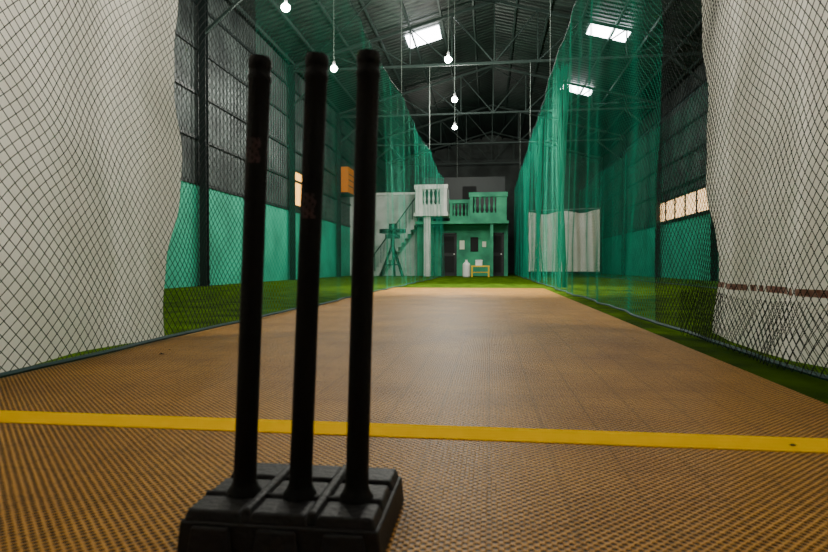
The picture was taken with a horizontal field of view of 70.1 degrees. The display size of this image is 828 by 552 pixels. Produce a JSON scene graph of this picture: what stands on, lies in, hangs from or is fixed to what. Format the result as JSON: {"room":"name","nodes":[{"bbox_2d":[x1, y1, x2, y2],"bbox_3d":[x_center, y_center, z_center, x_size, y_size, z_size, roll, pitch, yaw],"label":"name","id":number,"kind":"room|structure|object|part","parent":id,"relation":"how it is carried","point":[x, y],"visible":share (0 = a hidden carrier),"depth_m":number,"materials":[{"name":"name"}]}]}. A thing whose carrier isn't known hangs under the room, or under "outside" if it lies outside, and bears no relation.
{"room":"sports facility","nodes":[
{"label":"sports facility","id":0,"kind":"room"},
{"bbox_2d":[205,0,240,34],"bbox_3d":[1.739,-6.910,12.365,13.260,3.127,0.070,0,1,7],"label":"roof truss","id":1,"kind":"object","parent":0,"point":[211,26],"depth_m":13.13,"materials":[{"name":"grey metal"}]},
{"bbox_2d":[164,0,388,287],"bbox_3d":[-4.542,-3.327,16.149,0.200,7.014,45.000,0,1,7],"label":"wall","id":2,"kind":"structure","parent":0,"point":[279,237],"depth_m":15.28,"materials":[{"name":"green paint"}]},
{"bbox_2d":[295,169,300,208],"bbox_3d":[-3.943,-2.953,20.212,0.056,1.280,1.280,0,1,7],"label":"window","id":3,"kind":"structure","parent":2,"relation":"in","point":[296,171],"depth_m":20.10,"materials":[{"name":"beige glass"}]},
{"bbox_2d":[336,167,353,196],"bbox_3d":[-2.991,-4.119,25.869,0.520,1.160,1.300,0,1,7],"label":"cooler","id":4,"kind":"object","parent":2,"relation":"attached to","point":[345,180],"visible":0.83,"depth_m":25.33,"materials":[{"name":"orange paint"}]},
{"bbox_2d":[350,192,416,275],"bbox_3d":[-1.427,-1.947,27.672,3.422,3.864,0.400,0,1,7],"label":"wall","id":5,"kind":"structure","parent":0,"point":[380,216],"depth_m":27.50,"materials":[{"name":"grey paint"}]},
{"bbox_2d":[32,273,827,403],"bbox_3d":[2.105,0.294,15.364,13.700,0.200,45.400,0,1,7],"label":"artificial grass","id":6,"kind":"structure","parent":0,"point":[816,388],"depth_m":7.55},
{"bbox_2d":[197,0,210,285],"bbox_3d":[-4.719,-3.228,13.249,0.240,6.914,0.240,0,1,7],"label":"steel column","id":7,"kind":"structure","parent":6,"relation":"on","point":[203,2],"depth_m":13.20,"materials":[{"name":"black metal"}]},
{"bbox_2d":[288,66,295,279],"bbox_3d":[-3.962,-3.329,19.200,0.240,6.914,0.240,0,1,7],"label":"steel column","id":8,"kind":"structure","parent":6,"relation":"on","point":[291,218],"depth_m":19.15,"materials":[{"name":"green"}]},
{"bbox_2d":[336,114,341,276],"bbox_3d":[-3.205,-3.429,25.151,0.240,6.914,0.240,0,1,7],"label":"steel column","id":9,"kind":"structure","parent":6,"relation":"on","point":[338,134],"depth_m":25.09,"materials":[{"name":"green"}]},
{"bbox_2d":[386,163,388,192],"bbox_3d":[-1.690,-3.631,37.054,0.240,6.914,0.240,0,1,7],"label":"steel column","id":10,"kind":"structure","parent":6,"relation":"on","point":[387,163],"depth_m":36.95,"materials":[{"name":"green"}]},
{"bbox_2d":[379,224,405,275],"bbox_3d":[-0.900,-1.129,25.309,1.140,2.302,0.966,0,1,7],"label":"machine","id":11,"kind":"object","parent":6,"relation":"on","point":[390,230],"visible":0.7,"depth_m":25.05,"materials":[{"name":"green metal"}]},
{"bbox_2d":[374,198,417,275],"bbox_3d":[-0.800,-1.817,26.965,2.040,3.629,0.950,0,1,7],"label":"staircase","id":12,"kind":"structure","parent":6,"relation":"on","point":[412,227],"depth_m":26.53,"materials":[{"name":"grey paint"}]},
{"bbox_2d":[0,288,827,551],"bbox_3d":[-0.054,0.397,2.988,3.000,0.014,17.900,0,1,7],"label":"mat","id":13,"kind":"object","parent":6,"relation":"on","point":[537,358],"visible":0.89,"depth_m":1.53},
{"bbox_2d":[177,49,403,551],"bbox_3d":[-0.192,0.033,0.991,0.317,0.781,0.250,0,1,7],"label":"stump","id":14,"kind":"object","parent":13,"relation":"on","point":[299,505],"visible":1,"depth_m":0.94,"materials":[{"name":"black plastic"}]},
{"bbox_2d":[0,410,827,452],"bbox_3d":[-0.226,0.412,1.598,2.970,0.002,0.120,0,1,7],"label":"crease line","id":15,"kind":"object","parent":13,"relation":"on","point":[590,437],"visible":1,"depth_m":1.55,"materials":[{"name":"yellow paint"}]},
{"bbox_2d":[424,216,492,275],"bbox_3d":[1.958,-1.302,25.937,3.050,2.634,0.319,0,1,3],"label":"columns","id":16,"kind":"structure","parent":6,"relation":"on","point":[428,239],"depth_m":25.86,"materials":[{"name":"white paint"}]},
{"bbox_2d":[414,212,508,275],"bbox_3d":[1.512,-2.034,28.406,5.867,4.014,5.600,0,1,7],"label":"facade","id":17,"kind":"object","parent":6,"relation":"on","point":[464,230],"visible":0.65,"depth_m":26.80,"materials":[{"name":"green paint"}]},
{"bbox_2d":[414,184,448,212],"bbox_3d":[0.826,-3.386,26.333,1.458,1.200,1.440,0,1,7],"label":"balcony","id":18,"kind":"object","parent":17,"relation":"attached to","point":[445,199],"visible":0.62,"depth_m":25.69,"materials":[{"name":"paint"}]},
{"bbox_2d":[441,233,456,275],"bbox_3d":[1.605,-0.986,27.046,0.711,1.964,0.150,0,1,7],"label":"door","id":19,"kind":"structure","parent":17,"relation":"attached to","point":[449,254],"depth_m":27.05,"materials":[{"name":"black metal"}]},
{"bbox_2d":[449,199,469,220],"bbox_3d":[2.103,-2.950,26.874,1.013,1.030,0.220,0,1,7],"label":"balcony","id":20,"kind":"object","parent":17,"relation":"attached to","point":[452,202],"depth_m":26.82,"materials":[{"name":"green paint"}]},
{"bbox_2d":[422,176,504,220],"bbox_3d":[2.409,-3.632,28.744,4.000,2.330,0.250,0,1,7],"label":"wall","id":21,"kind":"structure","parent":17,"relation":"on","point":[459,188],"depth_m":28.59,"materials":[{"name":"grey paint"}]},
{"bbox_2d":[460,237,485,251],"bbox_3d":[2.677,-1.440,26.836,1.200,0.650,0.040,0,1,7],"label":"paper notices","id":22,"kind":"object","parent":17,"relation":"attached to","point":[473,240],"visible":1,"depth_m":26.82,"materials":[{"name":"white"}]},
{"bbox_2d":[469,192,507,220],"bbox_3d":[3.323,-3.048,26.424,1.680,1.240,1.440,0,1,7],"label":"balcony","id":23,"kind":"object","parent":17,"relation":"attached to","point":[501,197],"visible":0.98,"depth_m":25.74,"materials":[{"name":"paint"}]},
{"bbox_2d":[493,233,503,275],"bbox_3d":[3.788,-0.981,26.768,0.578,1.964,0.150,0,1,7],"label":"door","id":24,"kind":"structure","parent":17,"relation":"attached to","point":[498,238],"depth_m":26.78,"materials":[{"name":"black metal"}]},
{"bbox_2d":[463,260,469,276],"bbox_3d":[2.179,-0.321,24.519,0.320,0.720,0.315,0,1,7],"label":"can","id":25,"kind":"object","parent":6,"relation":"on","point":[466,265],"visible":1,"depth_m":24.39,"materials":[{"name":"white plastic"}]},
{"bbox_2d":[471,266,489,276],"bbox_3d":[2.739,-0.195,24.349,0.760,0.474,0.400,0,1,7],"label":"bench","id":26,"kind":"object","parent":6,"relation":"on","point":[472,272],"visible":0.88,"depth_m":24.20,"materials":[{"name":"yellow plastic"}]},
{"bbox_2d":[475,260,482,265],"bbox_3d":[2.680,-0.547,24.351,0.300,0.230,0.260,0,1,7],"label":"box","id":27,"kind":"object","parent":26,"relation":"on","point":[477,262],"visible":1,"depth_m":24.23,"materials":[{"name":"white cardboard"}]},
{"bbox_2d":[600,158,602,273],"bbox_3d":[11.226,-3.603,35.411,0.240,6.914,0.240,0,1,7],"label":"steel column","id":28,"kind":"structure","parent":6,"relation":"on","point":[601,159],"depth_m":35.34,"materials":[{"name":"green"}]},
{"bbox_2d":[621,136,625,274],"bbox_3d":[10.468,-3.502,29.460,0.240,6.914,0.240,0,1,7],"label":"steel column","id":29,"kind":"structure","parent":6,"relation":"on","point":[624,138],"depth_m":29.39,"materials":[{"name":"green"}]},
{"bbox_2d":[578,81,718,288],"bbox_3d":[6.765,-1.985,18.276,0.131,4.223,22.125,0,1,7],"label":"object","id":30,"kind":"object","parent":6,"relation":"on","point":[706,81],"visible":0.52,"depth_m":16.29,"materials":[{"name":"teal fabric"}]},
{"bbox_2d":[529,208,599,271],"bbox_3d":[5.903,-1.434,23.522,2.970,2.510,0.200,0,1,7],"label":"curtain","id":31,"kind":"object","parent":30,"relation":"hanging from","point":[550,222],"visible":0.4,"depth_m":23.48,"materials":[{"name":"fabric"}]},
{"bbox_2d":[655,103,660,276],"bbox_3d":[9.711,-3.401,23.509,0.240,6.914,0.240,0,1,7],"label":"steel column","id":32,"kind":"structure","parent":6,"relation":"on","point":[659,106],"depth_m":23.45,"materials":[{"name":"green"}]},
{"bbox_2d":[708,216,717,280],"bbox_3d":[8.954,-3.301,17.557,0.240,6.914,0.240,0,1,7],"label":"steel column","id":33,"kind":"structure","parent":6,"relation":"on","point":[714,270],"depth_m":17.54,"materials":[{"name":"black"}]},
{"bbox_2d":[224,0,703,164],"bbox_3d":[2.105,-7.749,15.228,13.700,1.860,45.400,0,1,7],"label":"ceiling","id":34,"kind":"structure","parent":0,"point":[385,15],"depth_m":21.23,"materials":[{"name":"grey metal"}]},
{"bbox_2d":[281,0,289,11],"bbox_3d":[-2.505,-6.296,11.504,0.180,2.260,0.176,0,1,7],"label":"hanging lamp","id":35,"kind":"object","parent":34,"relation":"hanging from","point":[284,5],"visible":0.77,"depth_m":11.47,"materials":[{"name":"white glass"}]},
{"bbox_2d":[330,0,336,71],"bbox_3d":[-2.051,-6.356,15.075,0.180,2.260,0.176,0,1,7],"label":"hanging lamp","id":36,"kind":"object","parent":34,"relation":"hanging from","point":[331,67],"visible":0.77,"depth_m":15.06,"materials":[{"name":"white glass"}]},
{"bbox_3d":[-2.051,-6.436,15.073,0.070,2.100,0.070,0,1,7],"label":"cord and cap","id":37,"kind":"part","parent":36,"relation":"part of","materials":[{"name":"grey metal"}]},
{"bbox_2d":[405,25,440,47],"bbox_3d":[0.329,-8.044,19.885,1.100,0.310,1.100,0,1,7],"label":"window","id":38,"kind":"structure","parent":34,"relation":"attached to","point":[431,34],"depth_m":19.84,"materials":[{"name":"white glass"}]},
{"bbox_2d":[445,0,451,62],"bbox_3d":[0.838,-6.744,14.398,0.180,3.059,0.176,0,1,7],"label":"hanging lamp","id":39,"kind":"object","parent":34,"relation":"hanging from","point":[448,59],"visible":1,"depth_m":14.40,"materials":[{"name":"white glass"}]},
{"bbox_3d":[0.838,-6.824,14.397,0.070,2.899,0.070,0,1,7],"label":"cord and cap","id":40,"kind":"part","parent":39,"relation":"part of","materials":[{"name":"grey metal"}]},
{"bbox_3d":[0.838,-5.295,14.423,0.180,0.160,0.176,0,1,7],"label":"bulb","id":41,"kind":"part","parent":39,"relation":"part of","materials":[{"name":"white glass"}]},
{"bbox_2d":[452,1,456,101],"bbox_3d":[1.230,-6.796,17.876,0.180,3.045,0.176,0,1,7],"label":"hanging lamp","id":42,"kind":"object","parent":34,"relation":"hanging from","point":[454,99],"visible":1,"depth_m":17.86,"materials":[{"name":"grey metal"}]},
{"bbox_3d":[1.230,-6.876,17.875,0.070,2.885,0.070,0,1,7],"label":"cord and cap","id":43,"kind":"part","parent":42,"relation":"part of","materials":[{"name":"grey metal"}]},
{"bbox_2d":[563,85,591,95],"bbox_3d":[6.809,-7.822,24.710,1.200,0.337,1.000,0,1,7],"label":"window","id":44,"kind":"structure","parent":34,"relation":"attached to","point":[572,86],"depth_m":24.75,"materials":[{"name":"white glass"}]},
{"bbox_2d":[586,25,629,41],"bbox_3d":[6.138,-7.692,18.648,1.200,0.337,0.900,0,1,7],"label":"window","id":45,"kind":"structure","parent":34,"relation":"attached to","point":[595,26],"depth_m":18.68,"materials":[{"name":"white glass"}]},
{"bbox_2d":[229,0,702,164],"bbox_3d":[2.105,-7.581,15.231,12.961,1.656,45.000,0,1,7],"label":"roof beams","id":46,"kind":"structure","parent":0,"point":[277,7],"depth_m":20.48,"materials":[{"name":"grey metal"}]},
{"bbox_2d":[0,0,443,377],"bbox_3d":[-0.501,-3.109,10.828,0.109,6.710,27.557,0,1,7],"label":"net","id":47,"kind":"object","parent":46,"relation":"hanging from","point":[29,368],"visible":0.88,"depth_m":3.44,"materials":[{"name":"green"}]},
{"bbox_2d":[0,0,181,372],"bbox_3d":[-1.926,-1.576,0.743,0.174,3.994,6.040,0,1,7],"label":"curtain","id":48,"kind":"object","parent":47,"relation":"hanging from","point":[9,247],"visible":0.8,"depth_m":2.90,"materials":[{"name":"fabric"}]},
{"bbox_3d":[-1.754,-1.647,0.996,0.044,4.103,7.687,0,1,7],"label":"net panel","id":49,"kind":"part","parent":47,"relation":"part of","materials":[{"name":"black"}]},
{"bbox_3d":[-0.745,-1.772,8.931,0.088,4.082,8.519,0,1,7],"label":"net panel","id":50,"kind":"part","parent":47,"relation":"part of","materials":[{"name":"teal fabric"}]},
{"bbox_3d":[0.507,-1.951,18.775,0.089,4.107,11.578,0,1,7],"label":"net panel","id":51,"kind":"part","parent":47,"relation":"part of","materials":[{"name":"teal fabric"}]},
{"bbox_2d":[514,0,827,380],"bbox_3d":[2.946,-3.149,13.181,0.114,6.710,33.070,0,1,7],"label":"net","id":52,"kind":"object","parent":46,"relation":"hanging from","point":[570,55],"visible":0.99,"depth_m":3.99,"materials":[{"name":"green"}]},
{"bbox_2d":[523,152,533,277],"bbox_3d":[4.150,-2.055,21.550,0.233,4.208,4.399,0,1,7],"label":"net","id":53,"kind":"object","parent":52,"relation":"attached to","point":[526,180],"visible":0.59,"depth_m":20.94,"materials":[{"name":"teal fabric"}]},
{"bbox_3d":[3.950,-2.117,21.114,0.091,4.362,17.078,0,1,7],"label":"net panel","id":54,"kind":"part","parent":52,"relation":"part of","materials":[{"name":"teal fabric"}]},
{"bbox_2d":[534,116,544,281],"bbox_3d":[3.518,-1.972,16.643,0.216,4.207,3.771,0,1,7],"label":"net","id":55,"kind":"object","parent":52,"relation":"attached to","point":[539,146],"visible":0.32,"depth_m":16.11,"materials":[{"name":"teal fabric"}]},
{"bbox_2d":[556,62,569,287],"bbox_3d":[2.852,-1.882,11.318,0.257,4.202,0.589,0,1,7],"label":"net","id":56,"kind":"object","parent":52,"relation":"attached to","point":[566,67],"visible":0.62,"depth_m":11.23,"materials":[{"name":"teal fabric"}]},
{"bbox_3d":[2.348,-1.923,8.522,0.090,4.398,8.492,0,1,7],"label":"net panel","id":57,"kind":"part","parent":52,"relation":"part of","materials":[{"name":"teal fabric"}]},
{"bbox_3d":[1.342,-1.775,0.615,0.044,4.372,7.691,0,1,7],"label":"net panel","id":58,"kind":"part","parent":52,"relation":"part of","materials":[{"name":"black"}]},
{"bbox_2d":[679,290,827,380],"bbox_3d":[1.498,0.247,2.272,0.039,0.298,2.897,0,1,7],"label":"skirt","id":59,"kind":"object","parent":52,"relation":"attached to","point":[718,299],"visible":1,"depth_m":2.66,"materials":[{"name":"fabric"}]},
{"bbox_2d":[702,0,827,367],"bbox_3d":[1.472,-1.674,0.561,0.156,4.192,6.540,0,1,7],"label":"curtain","id":60,"kind":"object","parent":52,"relation":"hanging from","point":[824,284],"visible":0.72,"depth_m":2.95,"materials":[{"name":"fabric"}]},
{"bbox_2d":[385,131,599,182],"bbox_3d":[4.768,-7.313,36.170,13.260,3.127,0.070,0,1,7],"label":"roof truss","id":61,"kind":"object","parent":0,"point":[513,137],"depth_m":36.17,"materials":[{"name":"grey metal"}]},
{"bbox_2d":[389,135,598,272],"bbox_3d":[4.954,-4.591,37.679,13.600,8.814,0.150,0,1,7],"label":"wall","id":62,"kind":"structure","parent":0,"point":[511,172],"depth_m":37.47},
{"bbox_2d":[288,0,707,104],"bbox_3d":[2.496,-7.011,18.316,13.260,3.127,0.070,0,1,7],"label":"roof truss","id":63,"kind":"object","parent":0,"point":[537,10],"depth_m":18.27,"materials":[{"name":"grey metal"}]},
{"bbox_2d":[336,65,659,143],"bbox_3d":[3.253,-7.112,24.267,13.260,3.127,0.070,0,1,7],"label":"roof truss","id":64,"kind":"object","parent":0,"point":[494,66],"depth_m":24.23,"materials":[{"name":"grey metal"}]},
{"bbox_2d":[377,105,626,161],"bbox_3d":[4.010,-7.213,30.219,13.260,3.127,0.070,0,1,7],"label":"roof truss","id":65,"kind":"object","parent":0,"point":[492,142],"depth_m":30.20,"materials":[{"name":"grey metal"}]},
{"bbox_2d":[319,0,697,141],"bbox_3d":[2.875,-7.709,21.281,12.025,1.653,18.025,0,1,7],"label":"roof truss","id":66,"kind":"object","parent":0,"point":[647,3],"depth_m":24.88,"materials":[{"name":"grey metal"}]},
{"bbox_2d":[598,62,718,280],"bbox_3d":[8.751,-3.298,14.458,0.200,7.014,45.000,0,1,7],"label":"wall","id":67,"kind":"structure","parent":0,"point":[651,210],"depth_m":23.32,"materials":[{"name":"green paint"}]},
{"bbox_2d":[660,185,709,222],"bbox_3d":[9.509,-2.467,21.080,0.056,0.880,5.780,0,1,7],"label":"window","id":68,"kind":"structure","parent":67,"relation":"in","point":[698,190],"depth_m":20.52,"materials":[{"name":"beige glass"}]}
]}

